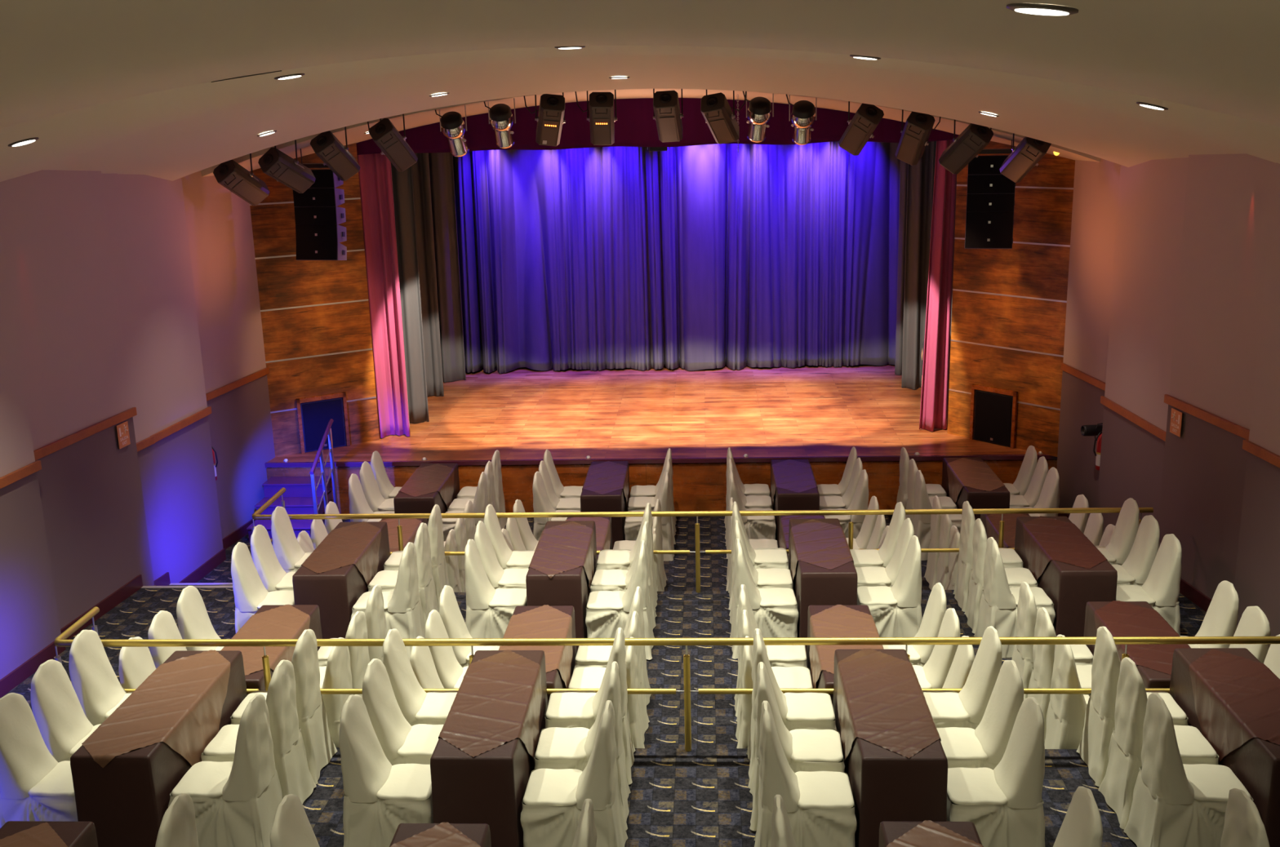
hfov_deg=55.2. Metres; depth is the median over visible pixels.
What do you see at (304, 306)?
trim
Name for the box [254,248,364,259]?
trim
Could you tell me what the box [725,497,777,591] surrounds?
covered chair
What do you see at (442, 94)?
recessed light
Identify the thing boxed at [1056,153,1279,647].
wall
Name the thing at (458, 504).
covered chair
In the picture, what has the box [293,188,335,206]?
grille
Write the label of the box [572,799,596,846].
covered chair
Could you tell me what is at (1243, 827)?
covered chair
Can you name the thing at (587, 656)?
covered chair
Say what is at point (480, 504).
covered chair
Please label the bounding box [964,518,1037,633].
covered chair
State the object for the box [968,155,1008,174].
grille
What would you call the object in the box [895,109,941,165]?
spotlight
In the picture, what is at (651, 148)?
stage light
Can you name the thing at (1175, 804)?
covered chair
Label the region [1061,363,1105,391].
trim
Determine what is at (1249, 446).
trim
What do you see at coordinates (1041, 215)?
wall
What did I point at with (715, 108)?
spotlight
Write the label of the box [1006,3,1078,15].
recessed light
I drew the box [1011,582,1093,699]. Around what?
covered chair
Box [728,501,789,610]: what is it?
covered chair
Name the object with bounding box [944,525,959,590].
covered chair
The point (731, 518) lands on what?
covered chair
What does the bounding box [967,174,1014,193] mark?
grille
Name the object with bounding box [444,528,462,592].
covered chair
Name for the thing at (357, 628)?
covered chair
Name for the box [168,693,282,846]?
covered chair
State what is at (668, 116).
spotlight
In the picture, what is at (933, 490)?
covered chair
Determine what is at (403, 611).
covered chair
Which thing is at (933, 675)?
covered chair
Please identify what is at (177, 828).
covered chair
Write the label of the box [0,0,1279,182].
ceiling
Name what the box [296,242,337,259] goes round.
grille
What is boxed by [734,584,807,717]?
covered chair
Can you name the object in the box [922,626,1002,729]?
covered chair
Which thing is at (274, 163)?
spotlight
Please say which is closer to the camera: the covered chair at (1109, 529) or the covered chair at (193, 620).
the covered chair at (193, 620)
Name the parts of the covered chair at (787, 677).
backrest, seat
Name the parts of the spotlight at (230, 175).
panel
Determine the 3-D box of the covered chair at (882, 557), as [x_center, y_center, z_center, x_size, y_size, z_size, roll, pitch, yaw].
[2.163,1.188,11.188,0.559,0.966,0.473,-1,14,3]
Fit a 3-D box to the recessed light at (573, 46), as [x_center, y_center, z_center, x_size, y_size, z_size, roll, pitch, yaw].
[-0.456,-2.450,7.976,0.200,0.013,0.200,-1,14,3]
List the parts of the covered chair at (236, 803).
seat, backrest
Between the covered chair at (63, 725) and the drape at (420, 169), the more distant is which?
the drape at (420, 169)
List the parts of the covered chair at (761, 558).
backrest, seat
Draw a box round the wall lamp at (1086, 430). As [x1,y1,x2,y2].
[1080,422,1102,440]
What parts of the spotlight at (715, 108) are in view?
panel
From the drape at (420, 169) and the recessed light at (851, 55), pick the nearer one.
the recessed light at (851, 55)
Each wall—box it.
[0,169,275,679]
[249,142,379,457]
[946,134,1075,457]
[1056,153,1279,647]
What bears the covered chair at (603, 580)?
on the floor
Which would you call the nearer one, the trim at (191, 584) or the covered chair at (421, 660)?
the covered chair at (421, 660)
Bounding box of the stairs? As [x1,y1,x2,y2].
[246,475,333,542]
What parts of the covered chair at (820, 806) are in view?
backrest, seat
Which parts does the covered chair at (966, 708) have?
seat, backrest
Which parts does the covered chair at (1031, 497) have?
seat, backrest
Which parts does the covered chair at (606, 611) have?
seat, backrest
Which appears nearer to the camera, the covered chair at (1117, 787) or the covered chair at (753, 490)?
the covered chair at (1117, 787)
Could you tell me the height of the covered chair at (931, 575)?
0.966 m
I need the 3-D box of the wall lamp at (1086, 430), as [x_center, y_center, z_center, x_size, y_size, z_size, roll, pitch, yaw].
[4.976,0.101,13.452,0.236,0.240,0.124,-2,14,-2]
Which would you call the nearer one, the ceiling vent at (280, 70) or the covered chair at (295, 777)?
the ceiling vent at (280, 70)
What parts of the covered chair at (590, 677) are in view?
seat, backrest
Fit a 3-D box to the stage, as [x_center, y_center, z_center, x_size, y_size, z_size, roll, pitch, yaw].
[0.224,0.803,15.323,10.800,0.638,0.120,-1,14,3]
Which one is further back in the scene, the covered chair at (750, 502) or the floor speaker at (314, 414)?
the floor speaker at (314, 414)
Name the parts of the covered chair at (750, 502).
backrest, seat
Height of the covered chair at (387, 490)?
0.966 m
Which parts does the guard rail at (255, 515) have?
post, post, rail, rail, post, rail, rail, post, rail, post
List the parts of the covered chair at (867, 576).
seat, backrest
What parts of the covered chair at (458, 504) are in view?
seat, backrest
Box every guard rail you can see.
[53,607,1279,751]
[251,488,1153,592]
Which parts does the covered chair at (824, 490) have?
seat, backrest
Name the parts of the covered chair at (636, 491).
seat, backrest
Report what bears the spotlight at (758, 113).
hanging from the ceiling
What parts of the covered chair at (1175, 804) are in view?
backrest, seat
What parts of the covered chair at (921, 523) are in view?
backrest, seat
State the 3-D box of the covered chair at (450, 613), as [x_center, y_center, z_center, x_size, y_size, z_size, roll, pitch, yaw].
[-1.268,1.716,9.422,0.557,0.966,0.470,0,14,4]
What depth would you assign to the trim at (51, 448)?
11.13 m
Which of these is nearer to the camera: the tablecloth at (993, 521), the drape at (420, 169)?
the tablecloth at (993, 521)
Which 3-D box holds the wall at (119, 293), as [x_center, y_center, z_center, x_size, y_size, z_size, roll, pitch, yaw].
[-5.410,0.564,6.815,0.182,5.700,17.404,0,14,4]
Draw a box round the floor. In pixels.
[1,364,1206,846]
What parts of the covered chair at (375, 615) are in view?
seat, backrest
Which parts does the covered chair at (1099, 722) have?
backrest, seat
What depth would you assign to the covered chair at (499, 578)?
10.79 m
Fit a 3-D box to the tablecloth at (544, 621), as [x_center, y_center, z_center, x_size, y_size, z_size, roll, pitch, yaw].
[-0.766,1.790,8.904,0.527,0.467,1.363,-1,14,3]
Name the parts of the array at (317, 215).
flying frame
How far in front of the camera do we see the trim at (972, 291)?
14.91 m
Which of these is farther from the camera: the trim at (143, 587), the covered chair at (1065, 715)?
the trim at (143, 587)
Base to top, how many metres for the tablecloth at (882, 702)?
0.491 m
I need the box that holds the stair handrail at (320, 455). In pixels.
[309,418,338,514]
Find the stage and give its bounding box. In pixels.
[266,459,1057,514]
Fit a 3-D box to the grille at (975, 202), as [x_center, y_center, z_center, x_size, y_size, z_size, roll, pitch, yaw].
[3.971,-2.501,13.881,0.516,0.203,0.021,3,15,17]
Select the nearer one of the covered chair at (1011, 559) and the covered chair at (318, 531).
the covered chair at (1011, 559)
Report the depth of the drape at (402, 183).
16.84 m
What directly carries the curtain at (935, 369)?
hanging from the ceiling
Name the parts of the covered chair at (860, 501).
seat, backrest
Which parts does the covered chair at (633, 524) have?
seat, backrest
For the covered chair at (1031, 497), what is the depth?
13.87 m
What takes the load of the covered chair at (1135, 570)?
on the floor
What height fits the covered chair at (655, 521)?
0.966 m
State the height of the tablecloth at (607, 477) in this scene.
0.468 m
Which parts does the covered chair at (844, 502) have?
seat, backrest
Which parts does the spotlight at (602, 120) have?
handle, panel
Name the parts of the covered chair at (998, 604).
backrest, seat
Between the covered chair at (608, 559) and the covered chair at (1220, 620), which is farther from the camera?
the covered chair at (608, 559)
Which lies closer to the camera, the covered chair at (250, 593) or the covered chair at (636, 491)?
the covered chair at (250, 593)
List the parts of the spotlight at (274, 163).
panel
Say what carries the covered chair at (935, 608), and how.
on the floor
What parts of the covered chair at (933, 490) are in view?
backrest, seat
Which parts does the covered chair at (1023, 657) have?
backrest, seat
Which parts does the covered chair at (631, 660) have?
backrest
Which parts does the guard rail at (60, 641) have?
post, post, rail, post, rail, post, rail, rail, post, rail, rail, post, rail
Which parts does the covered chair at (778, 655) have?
backrest, seat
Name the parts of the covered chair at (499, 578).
backrest, seat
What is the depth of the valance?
15.29 m
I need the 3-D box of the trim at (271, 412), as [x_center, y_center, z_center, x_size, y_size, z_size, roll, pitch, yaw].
[-4.112,-0.241,15.895,1.440,0.020,0.006,-10,16,-31]
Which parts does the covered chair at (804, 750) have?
backrest, seat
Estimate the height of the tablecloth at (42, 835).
0.470 m
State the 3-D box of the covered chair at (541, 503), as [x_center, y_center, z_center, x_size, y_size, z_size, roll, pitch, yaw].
[-0.949,1.019,13.885,0.559,0.966,0.473,0,14,5]
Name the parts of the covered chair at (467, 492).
seat, backrest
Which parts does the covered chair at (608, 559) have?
seat, backrest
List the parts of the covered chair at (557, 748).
seat, backrest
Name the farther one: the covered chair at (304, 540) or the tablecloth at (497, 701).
the covered chair at (304, 540)
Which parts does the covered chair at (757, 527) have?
backrest, seat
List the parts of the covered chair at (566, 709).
seat, backrest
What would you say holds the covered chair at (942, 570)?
on the floor
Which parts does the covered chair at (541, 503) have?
backrest, seat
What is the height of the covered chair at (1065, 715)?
0.966 m
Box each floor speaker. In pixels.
[295,391,350,453]
[968,384,1017,448]
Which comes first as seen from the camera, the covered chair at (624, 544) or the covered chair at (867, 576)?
the covered chair at (867, 576)
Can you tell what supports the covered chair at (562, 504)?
on the floor
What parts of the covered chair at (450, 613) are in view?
backrest, seat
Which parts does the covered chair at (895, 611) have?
seat, backrest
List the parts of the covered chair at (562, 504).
backrest, seat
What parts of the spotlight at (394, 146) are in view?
panel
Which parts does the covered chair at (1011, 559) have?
backrest, seat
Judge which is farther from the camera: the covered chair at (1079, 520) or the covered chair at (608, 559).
the covered chair at (1079, 520)
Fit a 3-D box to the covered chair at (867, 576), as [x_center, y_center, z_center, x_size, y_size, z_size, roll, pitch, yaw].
[2.140,1.303,10.734,0.556,0.965,0.472,-1,14,3]
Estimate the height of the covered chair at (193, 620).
0.966 m
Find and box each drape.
[391,162,429,423]
[411,152,444,396]
[428,106,466,382]
[894,160,907,374]
[901,141,933,390]
[929,141,956,417]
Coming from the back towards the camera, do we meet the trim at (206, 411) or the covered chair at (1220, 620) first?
the trim at (206, 411)
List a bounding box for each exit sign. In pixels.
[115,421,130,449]
[1169,408,1182,437]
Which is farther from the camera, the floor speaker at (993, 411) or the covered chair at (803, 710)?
the floor speaker at (993, 411)
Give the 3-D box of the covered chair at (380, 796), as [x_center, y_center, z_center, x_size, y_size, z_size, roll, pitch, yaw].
[-1.431,2.029,7.039,0.558,0.966,0.470,0,14,5]
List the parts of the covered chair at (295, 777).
seat, backrest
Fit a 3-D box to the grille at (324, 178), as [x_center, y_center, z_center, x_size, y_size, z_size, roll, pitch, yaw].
[-3.784,-2.828,14.154,0.516,0.203,0.010,2,14,12]
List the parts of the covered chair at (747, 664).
backrest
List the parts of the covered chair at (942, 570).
backrest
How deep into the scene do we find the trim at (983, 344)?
15.06 m
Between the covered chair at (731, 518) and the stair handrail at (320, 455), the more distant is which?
the stair handrail at (320, 455)
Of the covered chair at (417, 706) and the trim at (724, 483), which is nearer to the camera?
the covered chair at (417, 706)
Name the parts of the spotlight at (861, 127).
panel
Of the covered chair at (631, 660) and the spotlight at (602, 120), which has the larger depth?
the spotlight at (602, 120)
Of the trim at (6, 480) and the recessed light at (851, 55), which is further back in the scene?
the trim at (6, 480)
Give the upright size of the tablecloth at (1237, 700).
0.466 m
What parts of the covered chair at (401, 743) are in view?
backrest, seat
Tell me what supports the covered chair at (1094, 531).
on the floor
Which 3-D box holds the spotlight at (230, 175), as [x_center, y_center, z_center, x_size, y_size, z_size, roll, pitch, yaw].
[-4.397,-2.817,13.483,0.298,0.854,0.658,5,15,24]
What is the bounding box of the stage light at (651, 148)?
[647,146,670,151]
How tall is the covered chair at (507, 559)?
0.966 m
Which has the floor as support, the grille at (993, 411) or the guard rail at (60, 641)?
the guard rail at (60, 641)
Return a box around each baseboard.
[0,519,255,698]
[1057,507,1237,627]
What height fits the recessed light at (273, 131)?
0.055 m
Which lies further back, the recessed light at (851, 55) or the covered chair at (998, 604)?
the covered chair at (998, 604)
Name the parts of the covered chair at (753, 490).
backrest, seat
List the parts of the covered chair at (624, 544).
seat, backrest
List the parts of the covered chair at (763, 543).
backrest, seat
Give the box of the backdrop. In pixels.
[452,141,900,373]
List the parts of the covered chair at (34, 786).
backrest, seat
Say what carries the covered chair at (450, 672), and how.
on the floor
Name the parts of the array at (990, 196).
flying frame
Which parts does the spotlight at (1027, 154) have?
panel, handle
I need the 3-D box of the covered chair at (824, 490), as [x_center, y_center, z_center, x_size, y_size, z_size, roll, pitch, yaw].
[2.340,0.754,14.610,0.558,0.966,0.470,-1,14,3]
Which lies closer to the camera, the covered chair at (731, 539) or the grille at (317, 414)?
the covered chair at (731, 539)
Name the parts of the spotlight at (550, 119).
panel, handle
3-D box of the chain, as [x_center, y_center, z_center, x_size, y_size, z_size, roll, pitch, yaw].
[1.079,-3.298,13.487,0.018,0.640,0.018,-14,18,-40]
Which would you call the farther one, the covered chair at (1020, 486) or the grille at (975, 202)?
the covered chair at (1020, 486)
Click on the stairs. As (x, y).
(297, 496)
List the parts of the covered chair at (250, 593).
backrest, seat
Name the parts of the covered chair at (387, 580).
seat, backrest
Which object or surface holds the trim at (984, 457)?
attached to the stage
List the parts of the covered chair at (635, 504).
seat, backrest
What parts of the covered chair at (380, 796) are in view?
backrest, seat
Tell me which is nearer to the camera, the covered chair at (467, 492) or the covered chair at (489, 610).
the covered chair at (489, 610)
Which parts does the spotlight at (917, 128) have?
panel, handle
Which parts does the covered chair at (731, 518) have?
backrest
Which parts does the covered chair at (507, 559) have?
backrest, seat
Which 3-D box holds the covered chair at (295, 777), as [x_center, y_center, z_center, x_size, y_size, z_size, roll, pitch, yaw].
[-2.375,1.924,7.554,0.556,0.965,0.472,-1,14,4]
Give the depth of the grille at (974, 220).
13.91 m
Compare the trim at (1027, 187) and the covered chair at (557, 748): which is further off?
the trim at (1027, 187)
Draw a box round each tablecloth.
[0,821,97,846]
[0,822,67,846]
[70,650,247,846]
[81,650,230,768]
[221,604,310,675]
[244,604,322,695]
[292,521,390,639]
[301,521,381,586]
[379,518,422,551]
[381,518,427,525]
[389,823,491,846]
[390,822,480,846]
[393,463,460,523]
[398,463,454,509]
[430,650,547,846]
[438,649,542,761]
[498,604,573,688]
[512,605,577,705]
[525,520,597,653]
[528,521,594,591]
[564,517,610,551]
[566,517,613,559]
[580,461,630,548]
[582,461,629,508]
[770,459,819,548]
[771,459,817,507]
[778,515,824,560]
[779,515,825,549]
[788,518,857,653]
[790,520,853,590]
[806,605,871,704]
[809,604,884,688]
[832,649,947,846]
[836,648,941,765]
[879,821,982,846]
[886,820,983,846]
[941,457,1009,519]
[946,457,1005,503]
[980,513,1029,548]
[986,514,1030,548]
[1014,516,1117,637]
[1022,515,1107,581]
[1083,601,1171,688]
[1094,600,1191,675]
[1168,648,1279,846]
[1189,648,1279,762]
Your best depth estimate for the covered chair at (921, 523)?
13.45 m
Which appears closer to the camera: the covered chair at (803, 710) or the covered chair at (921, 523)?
the covered chair at (803, 710)
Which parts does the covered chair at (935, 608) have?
seat, backrest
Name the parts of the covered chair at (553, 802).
seat, backrest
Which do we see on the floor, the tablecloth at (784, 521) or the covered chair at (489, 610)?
the covered chair at (489, 610)
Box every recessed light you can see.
[8,137,39,146]
[257,130,276,136]
[274,73,304,79]
[429,92,448,96]
[554,45,585,48]
[608,76,629,78]
[849,54,880,59]
[978,111,999,116]
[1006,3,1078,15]
[1136,102,1168,110]
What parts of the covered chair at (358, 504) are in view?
backrest, seat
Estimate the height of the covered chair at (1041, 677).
0.965 m
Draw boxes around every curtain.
[357,122,410,438]
[919,139,956,431]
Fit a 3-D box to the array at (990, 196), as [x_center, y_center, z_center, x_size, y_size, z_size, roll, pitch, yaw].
[4.006,-2.745,13.960,0.540,1.525,0.429,3,15,17]
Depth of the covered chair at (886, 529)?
11.76 m
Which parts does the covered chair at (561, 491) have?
backrest, seat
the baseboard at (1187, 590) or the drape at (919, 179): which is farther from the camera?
the drape at (919, 179)
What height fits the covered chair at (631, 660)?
0.966 m
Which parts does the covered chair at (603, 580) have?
seat, backrest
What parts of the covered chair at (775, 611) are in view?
backrest, seat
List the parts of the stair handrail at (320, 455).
post, post, post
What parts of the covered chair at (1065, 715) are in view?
backrest, seat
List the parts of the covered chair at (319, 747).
seat, backrest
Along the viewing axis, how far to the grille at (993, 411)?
15.38 m
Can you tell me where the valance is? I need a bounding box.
[355,97,958,155]
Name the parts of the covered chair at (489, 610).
backrest, seat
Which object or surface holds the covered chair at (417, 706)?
on the floor
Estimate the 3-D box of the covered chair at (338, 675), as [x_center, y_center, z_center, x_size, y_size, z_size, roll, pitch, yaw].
[-2.274,1.959,8.553,0.558,0.966,0.470,0,14,5]
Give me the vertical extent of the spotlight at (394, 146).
0.933 m
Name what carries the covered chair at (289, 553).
on the floor
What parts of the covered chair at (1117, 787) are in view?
backrest, seat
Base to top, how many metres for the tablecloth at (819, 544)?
0.436 m
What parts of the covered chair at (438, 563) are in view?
seat, backrest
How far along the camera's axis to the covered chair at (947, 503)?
13.92 m
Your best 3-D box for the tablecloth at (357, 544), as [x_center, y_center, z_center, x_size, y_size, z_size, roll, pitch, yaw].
[-2.653,1.315,11.002,0.518,0.466,1.372,-1,14,3]
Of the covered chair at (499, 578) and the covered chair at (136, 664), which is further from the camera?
the covered chair at (499, 578)
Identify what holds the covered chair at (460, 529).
on the floor
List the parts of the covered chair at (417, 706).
backrest, seat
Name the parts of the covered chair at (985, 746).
seat, backrest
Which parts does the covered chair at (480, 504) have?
seat, backrest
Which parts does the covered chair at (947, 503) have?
backrest, seat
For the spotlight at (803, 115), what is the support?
hanging from the ceiling
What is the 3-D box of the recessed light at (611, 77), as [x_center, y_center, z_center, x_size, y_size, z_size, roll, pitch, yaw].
[-0.200,-3.351,11.866,0.200,0.013,0.200,-1,14,3]
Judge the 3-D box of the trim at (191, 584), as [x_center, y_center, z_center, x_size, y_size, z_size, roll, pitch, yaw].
[-4.368,1.690,12.762,1.080,0.041,0.051,-1,14,3]
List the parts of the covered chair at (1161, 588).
seat, backrest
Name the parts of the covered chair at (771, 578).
backrest, seat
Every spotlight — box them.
[213,153,269,205]
[257,139,315,193]
[310,126,359,181]
[367,113,417,171]
[435,105,469,156]
[484,97,515,148]
[523,92,565,146]
[574,89,617,145]
[653,88,683,142]
[700,88,746,144]
[742,91,773,142]
[786,93,817,145]
[838,101,884,155]
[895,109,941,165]
[938,119,993,173]
[999,133,1051,182]
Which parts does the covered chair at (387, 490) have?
seat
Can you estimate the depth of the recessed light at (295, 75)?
8.05 m
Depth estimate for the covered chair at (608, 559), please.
11.22 m
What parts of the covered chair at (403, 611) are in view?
seat, backrest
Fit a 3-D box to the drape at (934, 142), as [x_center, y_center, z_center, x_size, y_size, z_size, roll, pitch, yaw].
[4.714,-2.191,16.159,1.755,4.380,0.250,-1,14,2]
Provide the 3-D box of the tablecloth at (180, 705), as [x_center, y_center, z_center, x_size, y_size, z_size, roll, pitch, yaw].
[-2.910,1.926,7.546,0.524,0.523,1.427,-1,14,3]
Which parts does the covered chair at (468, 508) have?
backrest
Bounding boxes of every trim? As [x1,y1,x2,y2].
[0,460,41,488]
[33,407,137,461]
[136,435,155,452]
[141,586,232,588]
[150,406,211,442]
[168,582,232,586]
[205,367,269,401]
[249,197,360,205]
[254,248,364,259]
[260,299,368,311]
[264,454,1057,467]
[265,348,372,363]
[270,396,376,413]
[723,482,755,507]
[948,388,1060,410]
[951,339,1063,357]
[952,288,1066,302]
[954,237,1070,247]
[956,184,1073,189]
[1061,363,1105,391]
[1100,395,1165,441]
[1164,394,1249,440]
[1242,440,1279,468]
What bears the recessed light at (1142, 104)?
in the ceiling
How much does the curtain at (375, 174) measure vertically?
4.128 m
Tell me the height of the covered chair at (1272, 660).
0.966 m
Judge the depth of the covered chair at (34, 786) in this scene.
7.04 m
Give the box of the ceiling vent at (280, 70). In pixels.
[211,70,281,82]
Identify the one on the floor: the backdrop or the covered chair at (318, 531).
the covered chair at (318, 531)
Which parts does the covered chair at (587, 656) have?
seat, backrest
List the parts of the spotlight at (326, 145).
panel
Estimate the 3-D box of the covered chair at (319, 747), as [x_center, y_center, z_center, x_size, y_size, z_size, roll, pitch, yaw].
[-2.354,1.810,8.008,0.559,0.966,0.473,-1,14,4]
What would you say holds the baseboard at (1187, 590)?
attached to the wall at (1174, 278)
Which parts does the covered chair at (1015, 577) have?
backrest, seat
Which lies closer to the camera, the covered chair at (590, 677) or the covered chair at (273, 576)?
the covered chair at (590, 677)
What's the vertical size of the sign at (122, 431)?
0.230 m
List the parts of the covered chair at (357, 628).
seat, backrest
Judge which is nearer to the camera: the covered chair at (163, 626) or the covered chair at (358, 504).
the covered chair at (163, 626)
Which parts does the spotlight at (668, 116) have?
handle, panel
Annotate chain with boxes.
[737,94,738,151]
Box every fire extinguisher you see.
[211,445,217,480]
[1093,431,1102,471]
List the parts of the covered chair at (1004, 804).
seat, backrest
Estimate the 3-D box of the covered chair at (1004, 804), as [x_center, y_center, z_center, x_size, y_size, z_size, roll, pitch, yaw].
[1.972,1.993,6.837,0.558,0.966,0.470,-1,14,2]
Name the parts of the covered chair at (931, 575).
backrest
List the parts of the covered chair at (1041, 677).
backrest, seat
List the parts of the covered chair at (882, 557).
seat, backrest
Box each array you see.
[293,148,346,260]
[964,139,1015,248]
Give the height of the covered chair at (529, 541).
0.966 m
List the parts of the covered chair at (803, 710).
backrest, seat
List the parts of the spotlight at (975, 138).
panel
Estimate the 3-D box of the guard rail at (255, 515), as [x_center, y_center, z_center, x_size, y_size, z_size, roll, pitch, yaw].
[0.530,1.310,12.053,8.454,1.220,0.912,-1,14,3]
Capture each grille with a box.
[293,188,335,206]
[293,206,337,224]
[295,224,337,242]
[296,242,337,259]
[302,399,345,451]
[310,169,333,187]
[964,230,1013,248]
[965,212,1013,230]
[966,193,1014,212]
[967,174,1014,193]
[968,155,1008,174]
[973,391,1012,445]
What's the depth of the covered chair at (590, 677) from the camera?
8.83 m
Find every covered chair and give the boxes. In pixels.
[0,693,77,828]
[30,659,100,763]
[68,630,133,726]
[118,636,155,688]
[147,610,186,669]
[155,793,199,846]
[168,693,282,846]
[176,586,224,650]
[200,660,316,804]
[230,629,337,784]
[231,542,294,633]
[250,524,295,592]
[270,794,319,846]
[271,506,312,573]
[297,530,314,552]
[310,519,328,550]
[317,584,386,666]
[319,611,369,697]
[321,637,353,747]
[324,501,342,533]
[338,694,433,846]
[348,473,394,522]
[351,542,425,660]
[359,461,394,511]
[362,658,443,765]
[367,523,439,626]
[370,451,401,499]
[382,628,457,726]
[383,504,449,611]
[409,636,444,688]
[424,609,468,688]
[439,585,499,667]
[442,471,488,541]
[444,500,475,546]
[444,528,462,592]
[447,461,497,512]
[453,518,466,592]
[457,450,506,530]
[464,539,526,638]
[474,520,528,589]
[483,504,534,569]
[501,528,514,551]
[506,517,526,551]
[512,499,538,551]
[520,700,627,846]
[532,471,580,541]
[533,662,631,831]
[538,460,580,511]
[543,449,582,498]
[545,627,635,785]
[568,611,649,748]
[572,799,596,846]
[573,586,651,710]
[585,540,654,660]
[590,521,657,634]
[595,502,657,609]
[613,499,666,591]
[624,471,674,561]
[625,637,643,748]
[627,458,675,544]
[630,448,676,530]
[652,516,663,591]
[652,528,659,591]
[724,447,770,528]
[724,457,772,542]
[725,470,776,559]
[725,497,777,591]
[727,515,732,591]
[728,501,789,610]
[728,520,792,624]
[729,538,798,659]
[730,538,732,563]
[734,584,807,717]
[735,609,813,748]
[738,635,753,748]
[746,628,836,789]
[749,662,844,831]
[754,701,857,846]
[770,795,796,846]
[817,446,857,497]
[819,457,862,510]
[822,469,868,538]
[845,496,879,549]
[849,502,905,568]
[855,518,914,587]
[857,535,922,637]
[866,515,885,549]
[877,525,888,549]
[882,582,946,666]
[896,447,946,509]
[905,458,957,524]
[912,470,962,560]
[912,608,959,688]
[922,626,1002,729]
[924,495,942,590]
[935,514,952,589]
[936,660,1023,770]
[942,635,974,688]
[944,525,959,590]
[946,697,1044,846]
[953,501,1022,612]
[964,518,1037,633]
[973,537,1055,658]
[1003,445,1037,496]
[1009,456,1048,507]
[1009,466,1059,516]
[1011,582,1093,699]
[1027,607,1092,741]
[1044,635,1089,749]
[1053,786,1102,846]
[1068,494,1088,533]
[1076,626,1188,786]
[1084,513,1103,546]
[1095,497,1139,565]
[1097,657,1218,830]
[1098,524,1115,546]
[1111,515,1159,586]
[1115,533,1182,635]
[1124,693,1253,846]
[1180,580,1239,648]
[1220,788,1269,846]
[1228,606,1271,663]
[1263,634,1279,679]
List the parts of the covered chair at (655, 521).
backrest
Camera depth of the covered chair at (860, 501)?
13.52 m
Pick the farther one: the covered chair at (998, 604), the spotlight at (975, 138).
the spotlight at (975, 138)
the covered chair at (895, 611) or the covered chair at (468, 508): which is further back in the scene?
the covered chair at (468, 508)
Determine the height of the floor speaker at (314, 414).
0.727 m
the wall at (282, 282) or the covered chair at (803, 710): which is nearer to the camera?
the covered chair at (803, 710)
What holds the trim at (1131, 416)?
attached to the wall at (1174, 278)
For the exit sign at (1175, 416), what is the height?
0.230 m
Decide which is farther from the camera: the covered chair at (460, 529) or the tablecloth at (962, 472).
the tablecloth at (962, 472)
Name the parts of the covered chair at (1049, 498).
seat, backrest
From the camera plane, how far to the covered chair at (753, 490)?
14.59 m

